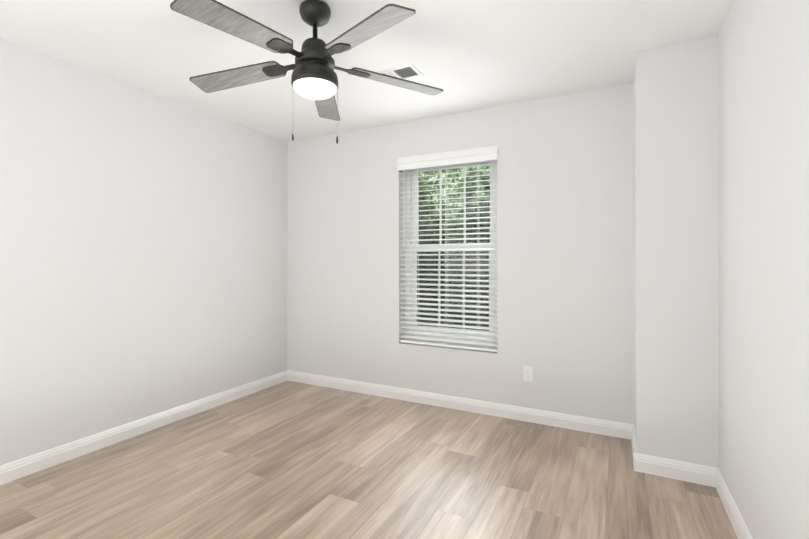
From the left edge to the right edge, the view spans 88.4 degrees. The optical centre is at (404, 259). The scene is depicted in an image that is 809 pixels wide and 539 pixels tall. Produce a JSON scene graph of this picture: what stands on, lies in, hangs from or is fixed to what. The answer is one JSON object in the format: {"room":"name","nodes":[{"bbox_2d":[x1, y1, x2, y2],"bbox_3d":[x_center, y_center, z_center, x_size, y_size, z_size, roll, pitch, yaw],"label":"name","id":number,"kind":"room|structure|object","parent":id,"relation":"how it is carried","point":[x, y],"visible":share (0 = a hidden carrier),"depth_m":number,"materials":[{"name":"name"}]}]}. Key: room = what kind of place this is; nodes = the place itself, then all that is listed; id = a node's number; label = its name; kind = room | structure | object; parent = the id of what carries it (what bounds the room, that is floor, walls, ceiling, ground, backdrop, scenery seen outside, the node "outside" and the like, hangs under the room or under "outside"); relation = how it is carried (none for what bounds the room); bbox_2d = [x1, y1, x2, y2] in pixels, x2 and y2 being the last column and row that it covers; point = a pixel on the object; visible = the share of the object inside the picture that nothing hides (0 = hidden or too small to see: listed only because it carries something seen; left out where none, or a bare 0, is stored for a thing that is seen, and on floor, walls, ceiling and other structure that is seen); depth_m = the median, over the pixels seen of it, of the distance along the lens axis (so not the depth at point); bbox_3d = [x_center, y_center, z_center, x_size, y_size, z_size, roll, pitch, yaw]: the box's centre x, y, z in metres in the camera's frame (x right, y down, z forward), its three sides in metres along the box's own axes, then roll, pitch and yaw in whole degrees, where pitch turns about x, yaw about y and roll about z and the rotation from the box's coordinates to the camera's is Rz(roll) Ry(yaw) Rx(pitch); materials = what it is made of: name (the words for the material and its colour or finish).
{"room":"empty bedroom","nodes":[
{"label":"empty bedroom","id":0,"kind":"room"},
{"bbox_2d":[0,38,287,465],"bbox_3d":[-2.113,0.011,2.626,0.140,2.440,4.227,0,0,27],"label":"wall","id":1,"kind":"structure","parent":0,"point":[143,252],"depth_m":2.84,"materials":[{"name":"white paint"}]},
{"bbox_2d":[0,370,287,484],"bbox_3d":[-2.067,1.180,2.543,0.016,0.101,3.847,0,0,27],"label":"baseboard","id":2,"kind":"structure","parent":1,"relation":"attached to","point":[17,469],"depth_m":2.83,"materials":[{"name":"white wood"}]},
{"bbox_2d":[0,0,732,141],"bbox_3d":[-0.496,-1.262,1.803,3.773,0.100,4.227,0,0,27],"label":"ceiling","id":3,"kind":"structure","parent":0,"point":[467,55],"depth_m":2.38,"materials":[{"name":"white paint"}]},
{"bbox_2d":[170,0,442,143],"bbox_3d":[-0.457,-0.882,1.972,1.291,0.658,1.262,0,0,27],"label":"ceiling fan","id":4,"kind":"object","parent":3,"relation":"hanging from","point":[314,75],"visible":1,"depth_m":1.92,"materials":[{"name":"black wood"}]},
{"bbox_2d":[377,63,423,84],"bbox_3d":[-0.052,-1.204,2.719,0.310,0.008,0.180,0,0,27],"label":"ceiling vent","id":5,"kind":"object","parent":3,"relation":"in","point":[408,71],"visible":0.62,"depth_m":2.68,"materials":[{"name":"white metal"}]},
{"bbox_2d":[0,381,737,538],"bbox_3d":[-0.496,1.278,1.796,3.773,0.100,4.227,0,0,27],"label":"floor","id":6,"kind":"structure","parent":0,"point":[290,460],"depth_m":2.28,"materials":[{"name":"brown wood"}]},
{"bbox_2d":[287,83,633,424],"bbox_3d":[0.412,0.013,3.575,3.493,2.440,0.240,0,0,27],"label":"wall","id":7,"kind":"structure","parent":0,"point":[565,248],"depth_m":3.24,"materials":[{"name":"white paint"}]},
{"bbox_2d":[405,160,496,347],"bbox_3d":[0.410,-0.077,3.614,0.877,1.640,0.092,0,0,27],"label":"window unit","id":8,"kind":"structure","parent":7,"relation":"in","point":[415,178],"depth_m":3.64,"materials":[{"name":"white plastic"}]},
{"bbox_2d":[397,145,497,351],"bbox_3d":[0.349,-0.082,3.494,0.889,1.629,0.086,0,0,27],"label":"window blinds","id":9,"kind":"object","parent":8,"relation":"attached to","point":[472,155],"visible":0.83,"depth_m":3.48,"materials":[{"name":"white plastic"}]},
{"bbox_2d":[288,370,627,438],"bbox_3d":[0.195,1.183,3.538,3.077,0.101,0.016,0,0,27],"label":"baseboard","id":10,"kind":"structure","parent":7,"relation":"attached to","point":[579,423],"depth_m":3.34,"materials":[{"name":"white wood"}]},
{"bbox_2d":[523,366,532,381],"bbox_3d":[0.939,0.870,3.164,0.070,0.114,0.008,0,0,27],"label":"outlet","id":11,"kind":"object","parent":7,"relation":"attached to","point":[527,373],"visible":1,"depth_m":3.16,"materials":[{"name":"white plastic"}]},
{"bbox_2d":[633,36,718,467],"bbox_3d":[1.633,0.010,2.551,0.386,2.440,0.472,0,0,27],"label":"wall","id":12,"kind":"structure","parent":0,"point":[675,125],"depth_m":2.34,"materials":[{"name":"white paint"}]},
{"bbox_2d":[628,424,635,470],"bbox_3d":[1.442,1.180,2.615,0.016,0.101,0.451,0,0,27],"label":"baseboard","id":13,"kind":"structure","parent":12,"relation":"attached to","point":[631,433],"depth_m":2.64,"materials":[{"name":"white wood"}]},
{"bbox_2d":[636,450,711,486],"bbox_3d":[1.508,1.179,2.337,0.330,0.101,0.016,0,0,27],"label":"baseboard","id":14,"kind":"structure","parent":12,"relation":"attached to","point":[642,463],"depth_m":2.33,"materials":[{"name":"white wood"}]},
{"bbox_2d":[718,0,808,538],"bbox_3d":[1.122,0.006,0.973,0.140,2.440,4.227,0,0,27],"label":"wall","id":15,"kind":"structure","parent":0,"point":[763,252],"depth_m":1.54,"materials":[{"name":"white paint"}]},
{"bbox_2d":[712,467,752,538],"bbox_3d":[0.930,1.175,0.764,0.016,0.101,3.345,0,0,27],"label":"baseboard","id":16,"kind":"structure","parent":15,"relation":"attached to","point":[741,530],"depth_m":1.96,"materials":[{"name":"white wood"}]},
{"label":"outside","id":17,"kind":"structure","parent":0,"visible":0},
{"bbox_2d":[417,165,489,330],"bbox_3d":[2.858,-1.255,7.808,22.000,13.000,0.001,0,0,27],"label":"window glass","id":18,"kind":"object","parent":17,"point":[458,185],"depth_m":8.73,"materials":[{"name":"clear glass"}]}
]}

